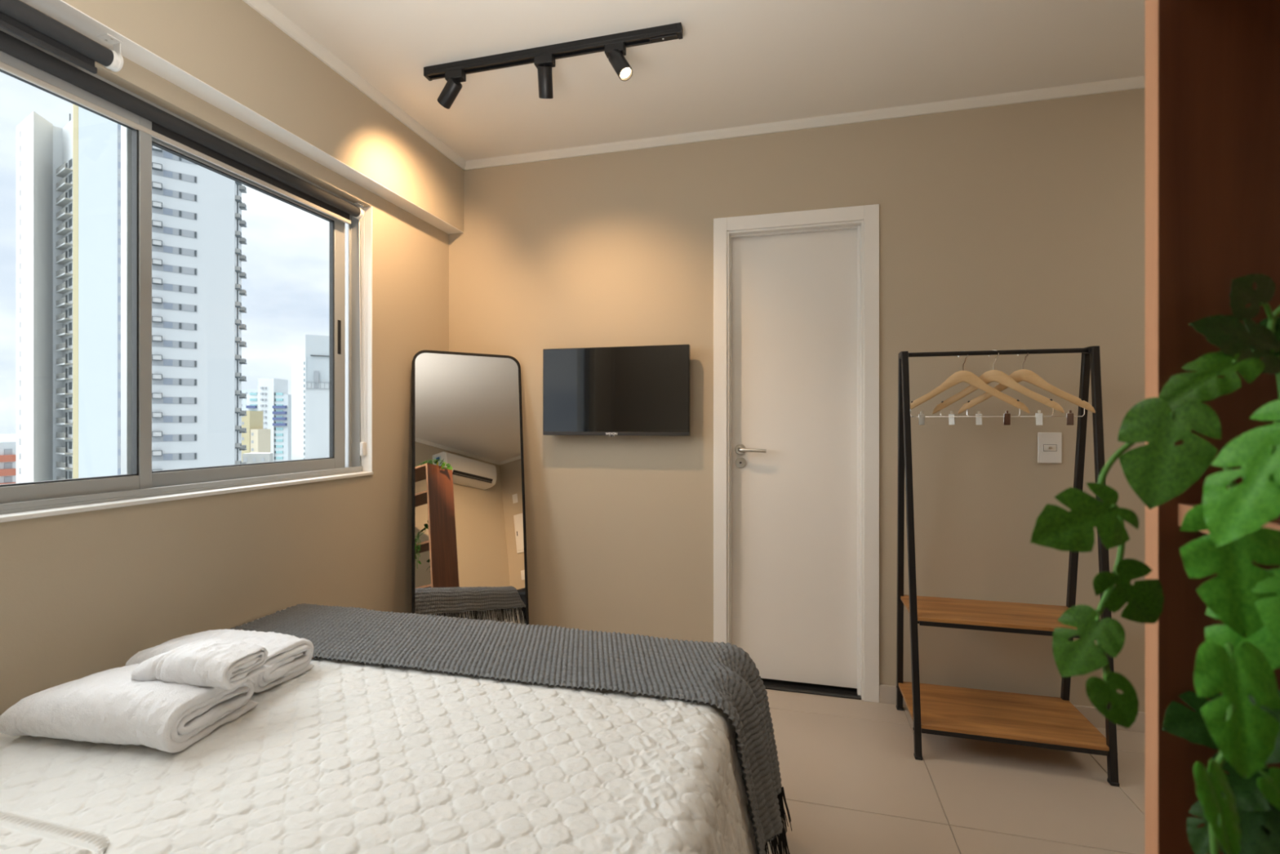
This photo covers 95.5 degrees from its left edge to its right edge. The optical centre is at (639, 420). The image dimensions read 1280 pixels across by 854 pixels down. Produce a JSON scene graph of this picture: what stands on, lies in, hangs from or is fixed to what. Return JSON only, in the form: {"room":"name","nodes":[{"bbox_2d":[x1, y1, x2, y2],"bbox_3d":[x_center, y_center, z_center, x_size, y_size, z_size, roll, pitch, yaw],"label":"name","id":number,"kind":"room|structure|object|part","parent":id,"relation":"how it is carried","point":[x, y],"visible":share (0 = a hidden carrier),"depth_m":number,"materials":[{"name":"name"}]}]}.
{"room":"studio apartment","nodes":[
{"label":"studio apartment","id":0,"kind":"room"},
{"bbox_2d":[0,0,448,715],"bbox_3d":[-1.487,-0.046,1.573,0.173,2.842,3.421,0,0,14],"label":"wall","id":1,"kind":"structure","parent":0,"point":[82,593],"depth_m":1.89,"materials":[{"name":"beige paint"}]},
{"bbox_2d":[0,26,373,522],"bbox_3d":[-1.470,-0.347,1.579,0.162,1.156,1.961,0,0,14],"label":"window","id":2,"kind":"structure","parent":1,"relation":"in","point":[136,484],"depth_m":1.70,"materials":[{"name":"silver metal"}]},
{"bbox_2d":[0,0,123,74],"bbox_3d":[-1.546,-0.936,0.816,0.050,0.099,1.453,0,0,14],"label":"roller blind","id":3,"kind":"object","parent":2,"relation":"attached to","point":[17,17],"visible":1,"depth_m":1.39,"materials":[{"name":"grey fabric"}]},
{"bbox_3d":[-1.578,-0.342,1.175,0.026,1.090,1.097,0,0,15],"label":"sash","id":4,"kind":"part","parent":2,"relation":"part of","materials":[{"name":"silver metal"}]},
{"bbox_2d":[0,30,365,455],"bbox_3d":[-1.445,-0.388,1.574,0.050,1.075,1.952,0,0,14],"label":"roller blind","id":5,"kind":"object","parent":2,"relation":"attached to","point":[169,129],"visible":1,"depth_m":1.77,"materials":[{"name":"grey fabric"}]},
{"bbox_3d":[-1.198,-0.390,2.505,0.028,0.970,0.006,0,0,15],"label":"pull chain","id":6,"kind":"part","parent":5,"relation":"part of","materials":[{"name":"white plastic"}]},
{"bbox_3d":[-1.419,0.225,1.565,0.054,0.012,1.957,0,0,15],"label":"sill","id":7,"kind":"part","parent":2,"relation":"part of","materials":[{"name":"white paint"}]},
{"bbox_3d":[-1.385,-0.342,2.091,0.026,1.090,0.849,0,0,15],"label":"sash","id":8,"kind":"part","parent":2,"relation":"part of","materials":[{"name":"silver metal"}]},
{"bbox_3d":[-1.274,-0.355,2.465,0.002,0.144,0.018,0,0,15],"label":"pull handle","id":9,"kind":"part","parent":2,"relation":"part of","materials":[{"name":"black plastic"}]},
{"bbox_2d":[266,0,1145,160],"bbox_3d":[0.798,-1.407,0.982,4.547,0.120,3.141,0,0,14],"label":"ceiling","id":10,"kind":"structure","parent":0,"point":[735,63],"depth_m":2.14,"materials":[{"name":"white paint"}]},
{"bbox_2d":[20,0,463,234],"bbox_3d":[-1.362,-1.166,1.540,0.094,0.362,3.141,0,0,14],"label":"beam","id":11,"kind":"structure","parent":10,"relation":"attached to","point":[225,54],"depth_m":1.93,"materials":[{"name":"beige paint"}]},
{"bbox_2d":[242,0,466,170],"bbox_3d":[-1.302,-1.330,1.525,0.030,0.034,3.141,0,0,14],"label":"crown molding","id":12,"kind":"structure","parent":11,"relation":"attached to","point":[265,9],"depth_m":2.22,"materials":[{"name":"white paint"}]},
{"bbox_2d":[423,22,682,109],"bbox_3d":[-0.334,-1.266,2.122,0.995,0.162,0.109,0,0,16],"label":"track light","id":13,"kind":"object","parent":10,"relation":"attached to","point":[615,46],"visible":1,"depth_m":2.10,"materials":[{"name":"black metal"}]},
{"bbox_2d":[448,88,1145,711],"bbox_3d":[1.278,-0.046,2.558,4.687,2.842,0.150,0,0,14],"label":"wall","id":14,"kind":"structure","parent":0,"point":[1022,225],"depth_m":2.52,"materials":[{"name":"beige paint"}]},
{"bbox_2d":[542,344,689,436],"bbox_3d":[-0.115,-0.139,2.797,0.724,0.426,0.084,0,0,14],"label":"television","id":15,"kind":"object","parent":14,"relation":"attached to","point":[624,390],"visible":1,"depth_m":2.75,"materials":[{"name":"black plastic"}]},
{"bbox_2d":[713,204,879,702],"bbox_3d":[0.709,0.141,2.686,0.721,2.168,0.142,0,0,14],"label":"door","id":16,"kind":"structure","parent":14,"relation":"in","point":[796,294],"depth_m":2.67,"materials":[{"name":"white paint"}]},
{"bbox_3d":[0.513,0.134,2.704,0.145,0.051,0.058,0,0,15],"label":"lever handle","id":17,"kind":"part","parent":16,"relation":"part of","materials":[{"name":"silver metal"}]},
{"bbox_2d":[463,75,1145,170],"bbox_3d":[1.231,-1.330,2.477,4.457,0.034,0.030,0,0,14],"label":"crown molding","id":18,"kind":"structure","parent":14,"relation":"attached to","point":[1135,82],"depth_m":2.57,"materials":[{"name":"white paint"}]},
{"bbox_2d":[879,684,1145,732],"bbox_3d":[2.216,1.187,2.231,2.426,0.077,0.012,0,0,14],"label":"baseboard","id":19,"kind":"structure","parent":14,"relation":"attached to","point":[887,693],"depth_m":2.33,"materials":[{"name":"beige ceramic"}]},
{"bbox_2d":[1037,432,1062,463],"bbox_3d":[1.671,0.110,2.369,0.085,0.125,0.019,0,0,14],"label":"outlet","id":20,"kind":"object","parent":14,"relation":"attached to","point":[1049,444],"visible":1,"depth_m":2.37,"materials":[{"name":"white plastic"}]},
{"bbox_2d":[765,688,1145,853],"bbox_3d":[0.798,1.300,0.982,4.547,0.150,3.141,0,0,14],"label":"floor","id":21,"kind":"structure","parent":0,"point":[853,781],"depth_m":1.92,"materials":[{"name":"beige tile"}]},
{"bbox_2d":[0,608,773,853],"bbox_3d":[-0.676,0.942,0.923,1.704,0.558,2.249,0,0,14],"label":"bedspread","id":22,"kind":"object","parent":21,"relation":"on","point":[339,757],"visible":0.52,"depth_m":1.12,"materials":[{"name":"white fabric"}]},
{"bbox_2d":[0,809,109,853],"bbox_3d":[-1.162,0.654,0.740,0.620,0.032,0.530,0,0,14],"label":"pillow sham","id":23,"kind":"object","parent":22,"relation":"on","point":[20,833],"visible":1,"depth_m":0.92,"materials":[{"name":"white fabric"}]},
{"bbox_2d":[0,663,258,752],"bbox_3d":[-1.108,0.609,1.281,0.414,0.116,0.243,0,0,10],"label":"folded towel","id":24,"kind":"object","parent":22,"relation":"on","point":[108,706],"visible":0.88,"depth_m":1.19,"materials":[{"name":"white fabric"}]},
{"bbox_2d":[131,638,273,689],"bbox_3d":[-0.975,0.536,1.302,0.234,0.077,0.143,0,0,7],"label":"folded towel","id":25,"kind":"object","parent":24,"relation":"on","point":[224,664],"visible":1,"depth_m":1.25,"materials":[{"name":"white fabric"}]},
{"bbox_2d":[124,628,314,693],"bbox_3d":[-1.095,0.613,1.522,0.415,0.107,0.213,0,0,14],"label":"folded towel","id":26,"kind":"object","parent":22,"relation":"on","point":[291,656],"visible":0.35,"depth_m":1.50,"materials":[{"name":"white fabric"}]},
{"bbox_2d":[229,603,791,853],"bbox_3d":[-0.427,0.917,1.743,1.717,0.547,0.491,0,0,14],"label":"throw blanket","id":27,"kind":"object","parent":22,"relation":"on","point":[724,675],"visible":0.91,"depth_m":1.62,"materials":[{"name":"grey fabric"}]},
{"bbox_2d":[411,350,528,624],"bbox_3d":[-0.791,0.448,2.716,0.537,1.568,0.325,0,0,-26],"label":"mirror","id":28,"kind":"object","parent":21,"relation":"on","point":[469,561],"visible":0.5,"depth_m":2.72,"materials":[{"name":"black mirror"}]},
{"bbox_2d":[896,346,1119,786],"bbox_3d":[1.341,0.478,2.221,0.656,1.494,0.400,0,0,14],"label":"clothes rack","id":29,"kind":"object","parent":21,"relation":"on","point":[1052,722],"visible":0.84,"depth_m":2.17,"materials":[{"name":"black metal"}]},
{"bbox_3d":[1.069,0.476,2.385,0.025,1.489,0.216,0,0,22],"label":"leg","id":30,"kind":"part","parent":29,"relation":"part of","materials":[{"name":"black metal"}]},
{"bbox_3d":[1.016,0.476,2.178,0.026,1.488,0.153,0,0,4],"label":"leg","id":31,"kind":"part","parent":29,"relation":"part of","materials":[{"name":"black metal"}]},
{"bbox_2d":[910,355,1030,425],"bbox_3d":[1.235,-0.126,2.224,0.428,0.283,0.031,0,0,28],"label":"clothes hanger","id":32,"kind":"object","parent":29,"relation":"hanging from","point":[966,376],"visible":1,"depth_m":2.20,"materials":[{"name":"brown wood"}]},
{"bbox_2d":[900,595,1076,631],"bbox_3d":[1.348,0.730,2.208,0.623,0.013,0.286,0,0,15],"label":"shelf","id":33,"kind":"object","parent":29,"relation":"attached to","point":[947,612],"depth_m":2.17,"materials":[{"name":"brown wood"}]},
{"bbox_2d":[932,350,1064,425],"bbox_3d":[1.337,-0.126,2.197,0.428,0.283,0.031,0,0,40],"label":"clothes hanger","id":34,"kind":"object","parent":29,"relation":"hanging from","point":[991,375],"visible":0.98,"depth_m":2.17,"materials":[{"name":"brown wood"}]},
{"bbox_3d":[1.332,-0.257,2.190,0.618,0.017,0.017,0,0,15],"label":"hanging rail","id":35,"kind":"part","parent":29,"relation":"part of","materials":[{"name":"black metal"}]},
{"bbox_3d":[1.315,0.745,2.079,0.582,0.016,0.020,0,0,15],"label":"shelf rail","id":36,"kind":"part","parent":29,"relation":"part of","materials":[{"name":"black metal"}]},
{"bbox_2d":[898,680,1109,751],"bbox_3d":[1.350,1.109,2.216,0.623,0.013,0.366,0,0,15],"label":"shelf","id":37,"kind":"object","parent":29,"relation":"attached to","point":[1052,722],"depth_m":2.15,"materials":[{"name":"brown wood"}]},
{"bbox_3d":[1.307,1.125,2.048,0.582,0.016,0.020,0,0,15],"label":"shelf rail","id":38,"kind":"part","parent":29,"relation":"part of","materials":[{"name":"black metal"}]},
{"bbox_2d":[958,349,1095,425],"bbox_3d":[1.431,-0.126,2.173,0.428,0.283,0.031,0,0,34],"label":"clothes hanger","id":39,"kind":"object","parent":29,"relation":"hanging from","point":[1023,375],"visible":0.93,"depth_m":2.14,"materials":[{"name":"brown wood"}]},
{"bbox_3d":[1.667,0.476,2.231,0.023,1.488,0.212,0,0,15],"label":"leg","id":40,"kind":"part","parent":29,"relation":"part of","materials":[{"name":"black metal"}]},
{"bbox_3d":[1.636,-0.257,2.111,0.024,0.024,0.049,0,0,15],"label":"joint plate","id":41,"kind":"part","parent":29,"relation":"part of","materials":[{"name":"black metal"}]},
{"bbox_3d":[1.613,0.476,2.023,0.023,1.488,0.148,0,0,15],"label":"leg","id":42,"kind":"part","parent":29,"relation":"part of","materials":[{"name":"black metal"}]},
{"bbox_2d":[1145,0,1279,853],"bbox_3d":[0.469,0.304,-0.025,0.324,1.842,1.010,0,0,14],"label":"bookcase","id":43,"kind":"object","parent":21,"relation":"on","point":[1212,67],"visible":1,"depth_m":0.48,"materials":[{"name":"brown wood"}]},
{"bbox_2d":[1030,350,1264,728],"bbox_3d":[0.386,0.080,0.427,0.200,0.283,0.059,0,0,1],"label":"vine","id":44,"kind":"object","parent":43,"relation":"hanging from","point":[1158,471],"visible":1,"depth_m":0.43,"materials":[{"name":"green plant"}]},
{"bbox_3d":[0.412,0.072,0.436,0.150,0.267,0.036,0,0,0],"label":"stem","id":45,"kind":"part","parent":44,"relation":"part of","materials":[{"name":"green plant"}]},
{"bbox_2d":[1161,273,1279,853],"bbox_3d":[0.473,0.119,0.451,0.116,0.463,0.054,0,0,14],"label":"leaves","id":46,"kind":"object","parent":43,"relation":"hanging from","point":[1260,820],"visible":0.64,"depth_m":0.45,"materials":[{"name":"green plant"}]},
{"bbox_3d":[0.481,0.123,0.451,0.081,0.456,0.024,0,0,6],"label":"stem","id":47,"kind":"part","parent":46,"relation":"part of","materials":[{"name":"green plant"}]},
{"bbox_2d":[1179,400,1279,853],"bbox_3d":[0.393,0.139,0.363,0.091,0.308,0.070,0,0,14],"label":"vine","id":48,"kind":"object","parent":43,"relation":"hanging from","point":[1237,659],"visible":1,"depth_m":0.36,"materials":[{"name":"green plant"}]},
{"bbox_3d":[0.400,0.139,0.368,0.091,0.308,0.037,0,0,0],"label":"stem","id":49,"kind":"part","parent":48,"relation":"part of","materials":[{"name":"green plant"}]},
{"bbox_3d":[0.476,0.078,-0.027,0.309,0.018,0.973,0,0,15],"label":"shelf","id":50,"kind":"part","parent":43,"relation":"part of","materials":[{"name":"brown wood"}]},
{"label":"outside","id":51,"kind":"structure","parent":0,"visible":0},
{"bbox_3d":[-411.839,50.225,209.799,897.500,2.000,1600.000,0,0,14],"label":"ground","id":52,"kind":"structure","parent":51,"visible":0},
{"bbox_2d":[0,440,16,484],"bbox_3d":[-183.541,27.525,164.185,14.393,43.400,14.000,0,0,14],"label":"apartment block","id":53,"kind":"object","parent":52,"relation":"on","point":[7,448],"visible":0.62,"depth_m":163.23,"materials":[{"name":"white concrete"}]},
{"bbox_2d":[16,103,120,483],"bbox_3d":[-112.140,-13.775,121.544,34.000,126.000,20.810,0,0,14],"label":"apartment tower","id":54,"kind":"structure","parent":52,"relation":"on","point":[68,177],"depth_m":112.68,"materials":[{"name":"beige concrete"}]},
{"bbox_3d":[-114.784,11.055,116.398,1.200,2.100,0.050,0,0,33],"label":"balcony door","id":55,"kind":"part","parent":54,"relation":"part of","materials":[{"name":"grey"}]},
{"bbox_3d":[-114.784,8.125,116.398,1.200,2.100,0.050,0,0,33],"label":"balcony door","id":56,"kind":"part","parent":54,"relation":"part of","materials":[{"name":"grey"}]},
{"bbox_3d":[-114.784,5.195,116.398,1.200,2.100,0.050,0,0,33],"label":"balcony door","id":57,"kind":"part","parent":54,"relation":"part of","materials":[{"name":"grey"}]},
{"bbox_3d":[-114.784,2.265,116.398,1.200,2.100,0.050,0,0,33],"label":"balcony door","id":58,"kind":"part","parent":54,"relation":"part of","materials":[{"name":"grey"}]},
{"bbox_3d":[-114.784,-0.665,116.398,1.200,2.100,0.050,0,0,33],"label":"balcony door","id":59,"kind":"part","parent":54,"relation":"part of","materials":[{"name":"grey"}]},
{"bbox_3d":[-114.784,-3.595,116.398,1.200,2.100,0.050,0,0,33],"label":"balcony door","id":60,"kind":"part","parent":54,"relation":"part of","materials":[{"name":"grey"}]},
{"bbox_3d":[-114.784,-6.525,116.398,1.200,2.100,0.050,0,0,33],"label":"balcony door","id":61,"kind":"part","parent":54,"relation":"part of","materials":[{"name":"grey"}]},
{"bbox_3d":[-114.784,-9.455,116.398,1.200,2.100,0.050,0,0,33],"label":"balcony door","id":62,"kind":"part","parent":54,"relation":"part of","materials":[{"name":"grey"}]},
{"bbox_3d":[-114.784,-12.385,116.398,1.200,2.100,0.050,0,0,33],"label":"balcony door","id":63,"kind":"part","parent":54,"relation":"part of","materials":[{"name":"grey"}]},
{"bbox_3d":[-114.784,-15.315,116.398,1.200,2.100,0.050,0,0,33],"label":"balcony door","id":64,"kind":"part","parent":54,"relation":"part of","materials":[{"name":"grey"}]},
{"bbox_3d":[-114.784,-18.245,116.398,1.200,2.100,0.050,0,0,33],"label":"balcony door","id":65,"kind":"part","parent":54,"relation":"part of","materials":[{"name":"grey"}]},
{"bbox_3d":[-114.784,-21.175,116.398,1.200,2.100,0.050,0,0,33],"label":"balcony door","id":66,"kind":"part","parent":54,"relation":"part of","materials":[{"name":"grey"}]},
{"bbox_3d":[-100.252,9.850,112.576,1.430,3.650,0.080,0,0,-18],"label":"window panel","id":67,"kind":"part","parent":54,"relation":"part of","materials":[{"name":"grey glass"}]},
{"bbox_3d":[-100.252,6.150,112.576,1.430,3.650,0.080,0,0,-18],"label":"window panel","id":68,"kind":"part","parent":54,"relation":"part of","materials":[{"name":"grey glass"}]},
{"bbox_3d":[-100.252,2.450,112.576,1.430,3.650,0.080,0,0,-18],"label":"window panel","id":69,"kind":"part","parent":54,"relation":"part of","materials":[{"name":"grey glass"}]},
{"bbox_3d":[-100.252,-1.250,112.576,1.430,3.650,0.080,0,0,-18],"label":"window panel","id":70,"kind":"part","parent":54,"relation":"part of","materials":[{"name":"grey glass"}]},
{"bbox_3d":[-100.252,-4.950,112.576,1.430,3.650,0.080,0,0,-18],"label":"window panel","id":71,"kind":"part","parent":54,"relation":"part of","materials":[{"name":"grey glass"}]},
{"bbox_3d":[-100.252,-8.650,112.576,1.430,3.650,0.080,0,0,-18],"label":"window panel","id":72,"kind":"part","parent":54,"relation":"part of","materials":[{"name":"glass"}]},
{"bbox_3d":[-100.252,-12.350,112.576,1.430,3.650,0.080,0,0,-18],"label":"window panel","id":73,"kind":"part","parent":54,"relation":"part of","materials":[{"name":"glass"}]},
{"bbox_3d":[-100.252,-16.050,112.576,1.430,3.650,0.080,0,0,-18],"label":"window panel","id":74,"kind":"part","parent":54,"relation":"part of","materials":[{"name":"glass"}]},
{"bbox_3d":[-100.252,-19.750,112.576,1.430,3.650,0.080,0,0,-18],"label":"window panel","id":75,"kind":"part","parent":54,"relation":"part of","materials":[{"name":"glass"}]},
{"bbox_3d":[-100.252,-23.450,112.576,1.430,3.650,0.080,0,0,-18],"label":"window panel","id":76,"kind":"part","parent":54,"relation":"part of","materials":[{"name":"glass"}]},
{"bbox_3d":[-100.252,-27.150,112.576,1.430,3.650,0.080,0,0,-18],"label":"window panel","id":77,"kind":"part","parent":54,"relation":"part of","materials":[{"name":"blue glass"}]},
{"bbox_3d":[-100.252,-30.850,112.576,1.430,3.650,0.080,0,0,-18],"label":"window panel","id":78,"kind":"part","parent":54,"relation":"part of","materials":[{"name":"glass"}]},
{"bbox_3d":[-100.252,-34.550,112.576,1.430,3.650,0.080,0,0,-18],"label":"window panel","id":79,"kind":"part","parent":54,"relation":"part of","materials":[{"name":"blue glass"}]},
{"bbox_3d":[-100.252,-38.250,112.576,1.430,3.650,0.080,0,0,-18],"label":"window panel","id":80,"kind":"part","parent":54,"relation":"part of","materials":[{"name":"glass"}]},
{"bbox_3d":[-100.252,-41.950,112.576,1.430,3.650,0.080,0,0,-18],"label":"window panel","id":81,"kind":"part","parent":54,"relation":"part of","materials":[{"name":"glass"}]},
{"bbox_3d":[-100.252,-45.650,112.576,1.430,3.650,0.080,0,0,-18],"label":"window panel","id":82,"kind":"part","parent":54,"relation":"part of","materials":[{"name":"blue glass"}]},
{"bbox_3d":[-100.252,-49.350,112.576,1.430,3.650,0.080,0,0,-18],"label":"window panel","id":83,"kind":"part","parent":54,"relation":"part of","materials":[{"name":"blue glass"}]},
{"bbox_3d":[-100.252,-53.050,112.576,1.430,3.650,0.080,0,0,-18],"label":"window panel","id":84,"kind":"part","parent":54,"relation":"part of","materials":[{"name":"glass"}]},
{"bbox_3d":[-100.252,-56.750,112.576,1.430,3.650,0.080,0,0,-18],"label":"window panel","id":85,"kind":"part","parent":54,"relation":"part of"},
{"bbox_2d":[151,145,246,471],"bbox_3d":[-81.111,-1.775,104.229,26.751,102.000,22.800,0,0,14],"label":"apartment tower","id":86,"kind":"structure","parent":52,"relation":"on","point":[197,223],"depth_m":95.63,"materials":[{"name":"grey concrete"}]},
{"bbox_3d":[-75.827,5.770,93.439,1.150,0.970,0.040,0,0,-39],"label":"pane","id":87,"kind":"part","parent":86,"relation":"part of","materials":[{"name":"grey glass"}]},
{"bbox_3d":[-75.827,2.740,93.439,1.150,0.970,0.040,0,0,-39],"label":"pane","id":88,"kind":"part","parent":86,"relation":"part of","materials":[{"name":"grey glass"}]},
{"bbox_3d":[-75.827,-0.290,93.439,1.150,0.970,0.040,0,0,-39],"label":"pane","id":89,"kind":"part","parent":86,"relation":"part of","materials":[{"name":"glass"}]},
{"bbox_3d":[-75.827,-3.320,93.439,1.150,0.970,0.040,0,0,-39],"label":"pane","id":90,"kind":"part","parent":86,"relation":"part of","materials":[{"name":"glass"}]},
{"bbox_3d":[-75.827,-6.350,93.439,1.150,0.970,0.040,0,0,-39],"label":"pane","id":91,"kind":"part","parent":86,"relation":"part of","materials":[{"name":"grey glass"}]},
{"bbox_3d":[-75.827,-9.380,93.439,1.150,0.970,0.040,0,0,-39],"label":"pane","id":92,"kind":"part","parent":86,"relation":"part of","materials":[{"name":"blue glass"}]},
{"bbox_3d":[-75.827,-12.410,93.439,1.150,0.970,0.040,0,0,-39],"label":"pane","id":93,"kind":"part","parent":86,"relation":"part of","materials":[{"name":"glass"}]},
{"bbox_3d":[-75.827,-15.440,93.439,1.150,0.970,0.040,0,0,-39],"label":"pane","id":94,"kind":"part","parent":86,"relation":"part of","materials":[{"name":"glass"}]},
{"bbox_3d":[-75.827,-18.470,93.439,1.150,0.970,0.040,0,0,-39],"label":"pane","id":95,"kind":"part","parent":86,"relation":"part of","materials":[{"name":"glass"}]},
{"bbox_3d":[-75.827,-21.500,93.439,1.150,0.970,0.040,0,0,-39],"label":"pane","id":96,"kind":"part","parent":86,"relation":"part of","materials":[{"name":"glass"}]},
{"bbox_3d":[-75.827,-24.530,93.439,1.150,0.970,0.040,0,0,-39],"label":"pane","id":97,"kind":"part","parent":86,"relation":"part of","materials":[{"name":"glass"}]},
{"bbox_3d":[-75.827,-27.560,93.439,1.150,0.970,0.040,0,0,-39],"label":"pane","id":98,"kind":"part","parent":86,"relation":"part of","materials":[{"name":"blue glass"}]},
{"bbox_3d":[-75.827,-30.590,93.439,1.150,0.970,0.040,0,0,-39],"label":"pane","id":99,"kind":"part","parent":86,"relation":"part of","materials":[{"name":"glass"}]},
{"bbox_3d":[-75.827,-33.620,93.439,1.150,0.970,0.040,0,0,-39],"label":"pane","id":100,"kind":"part","parent":86,"relation":"part of","materials":[{"name":"glass"}]},
{"bbox_3d":[-75.827,-36.650,93.439,1.150,0.970,0.040,0,0,-39],"label":"pane","id":101,"kind":"part","parent":86,"relation":"part of","materials":[{"name":"blue glass"}]},
{"bbox_3d":[-75.827,-39.680,93.439,1.150,0.970,0.040,0,0,-39],"label":"pane","id":102,"kind":"part","parent":86,"relation":"part of","materials":[{"name":"glass"}]},
{"bbox_3d":[-75.827,-42.710,93.439,1.150,0.970,0.040,0,0,-39],"label":"pane","id":103,"kind":"part","parent":86,"relation":"part of","materials":[{"name":"glass"}]},
{"bbox_3d":[-73.843,5.770,95.041,1.450,0.970,0.030,0,0,-39],"label":"pane","id":104,"kind":"part","parent":86,"relation":"part of","materials":[{"name":"grey glass"}]},
{"bbox_3d":[-73.843,2.740,95.041,1.450,0.970,0.030,0,0,-39],"label":"pane","id":105,"kind":"part","parent":86,"relation":"part of","materials":[{"name":"grey glass"}]},
{"bbox_3d":[-73.843,-0.290,95.041,1.450,0.970,0.030,0,0,-39],"label":"pane","id":106,"kind":"part","parent":86,"relation":"part of","materials":[{"name":"glass"}]},
{"bbox_3d":[-73.843,-3.320,95.041,1.450,0.970,0.030,0,0,-39],"label":"pane","id":107,"kind":"part","parent":86,"relation":"part of","materials":[{"name":"grey glass"}]},
{"bbox_3d":[-73.843,-6.350,95.041,1.450,0.970,0.030,0,0,-39],"label":"pane","id":108,"kind":"part","parent":86,"relation":"part of","materials":[{"name":"grey glass"}]},
{"bbox_3d":[-73.843,-9.380,95.041,1.450,0.970,0.030,0,0,-39],"label":"pane","id":109,"kind":"part","parent":86,"relation":"part of","materials":[{"name":"grey glass"}]},
{"bbox_3d":[-73.843,-12.410,95.041,1.450,0.970,0.030,0,0,-39],"label":"pane","id":110,"kind":"part","parent":86,"relation":"part of","materials":[{"name":"grey glass"}]},
{"bbox_3d":[-73.843,-15.440,95.041,1.450,0.970,0.030,0,0,-39],"label":"pane","id":111,"kind":"part","parent":86,"relation":"part of","materials":[{"name":"grey glass"}]},
{"bbox_3d":[-73.843,-18.470,95.041,1.450,0.970,0.030,0,0,-39],"label":"pane","id":112,"kind":"part","parent":86,"relation":"part of","materials":[{"name":"grey glass"}]},
{"bbox_3d":[-73.843,-21.500,95.041,1.450,0.970,0.030,0,0,-39],"label":"pane","id":113,"kind":"part","parent":86,"relation":"part of","materials":[{"name":"glass"}]},
{"bbox_3d":[-73.843,-24.530,95.041,1.450,0.970,0.030,0,0,-39],"label":"pane","id":114,"kind":"part","parent":86,"relation":"part of","materials":[{"name":"grey glass"}]},
{"bbox_3d":[-73.843,-27.560,95.041,1.450,0.970,0.030,0,0,-39],"label":"pane","id":115,"kind":"part","parent":86,"relation":"part of","materials":[{"name":"grey glass"}]},
{"bbox_3d":[-73.843,-30.590,95.041,1.450,0.970,0.030,0,0,-39],"label":"pane","id":116,"kind":"part","parent":86,"relation":"part of","materials":[{"name":"grey glass"}]},
{"bbox_3d":[-73.843,-33.620,95.041,1.450,0.970,0.030,0,0,-39],"label":"pane","id":117,"kind":"part","parent":86,"relation":"part of","materials":[{"name":"grey glass"}]},
{"bbox_3d":[-73.843,-36.650,95.041,1.450,0.970,0.030,0,0,-39],"label":"pane","id":118,"kind":"part","parent":86,"relation":"part of","materials":[{"name":"glass"}]},
{"bbox_3d":[-73.843,-39.680,95.041,1.450,0.970,0.030,0,0,-39],"label":"pane","id":119,"kind":"part","parent":86,"relation":"part of","materials":[{"name":"grey glass"}]},
{"bbox_2d":[241,389,257,410],"bbox_3d":[-207.422,16.225,316.258,20.000,66.000,15.500,0,0,14],"label":"house","id":120,"kind":"structure","parent":52,"relation":"on","point":[243,391],"depth_m":309.91,"materials":[{"name":"white"}]},
{"bbox_2d":[241,410,262,462],"bbox_3d":[-163.805,22.475,245.276,8.000,53.500,11.100,0,0,14],"label":"house","id":121,"kind":"structure","parent":52,"relation":"on","point":[253,420],"depth_m":239.95,"materials":[{"name":"beige"}]},
{"bbox_2d":[242,452,273,463],"bbox_3d":[-127.704,29.975,194.159,11.500,38.500,8.000,0,0,14],"label":"house","id":122,"kind":"structure","parent":52,"relation":"on","point":[252,457],"depth_m":191.63,"materials":[{"name":"concrete"}]},
{"bbox_2d":[249,428,271,453],"bbox_3d":[-160.081,26.325,245.501,7.100,45.800,10.800,0,0,14],"label":"house","id":123,"kind":"structure","parent":52,"relation":"on","point":[260,439],"depth_m":242.54,"materials":[{"name":"beige"}]},
{"bbox_2d":[245,377,291,461],"bbox_3d":[-186.246,13.975,295.297,23.500,70.500,17.483,0,0,14],"label":"apartment block","id":124,"kind":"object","parent":52,"relation":"on","point":[273,397],"visible":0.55,"depth_m":289.65,"materials":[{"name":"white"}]},
{"bbox_2d":[291,334,328,460],"bbox_3d":[-109.413,10.125,202.978,18.500,78.200,17.764,0,0,14],"label":"apartment block","id":125,"kind":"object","parent":52,"relation":"on","point":[310,373],"visible":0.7,"depth_m":196.32,"materials":[{"name":"grey concrete"}]},
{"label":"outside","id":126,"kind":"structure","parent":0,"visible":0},
{"bbox_2d":[0,434,16,441],"bbox_3d":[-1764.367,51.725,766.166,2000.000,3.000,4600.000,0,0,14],"label":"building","id":127,"kind":"structure","parent":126,"point":[2,437],"depth_m":1716.35,"materials":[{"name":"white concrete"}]}
]}

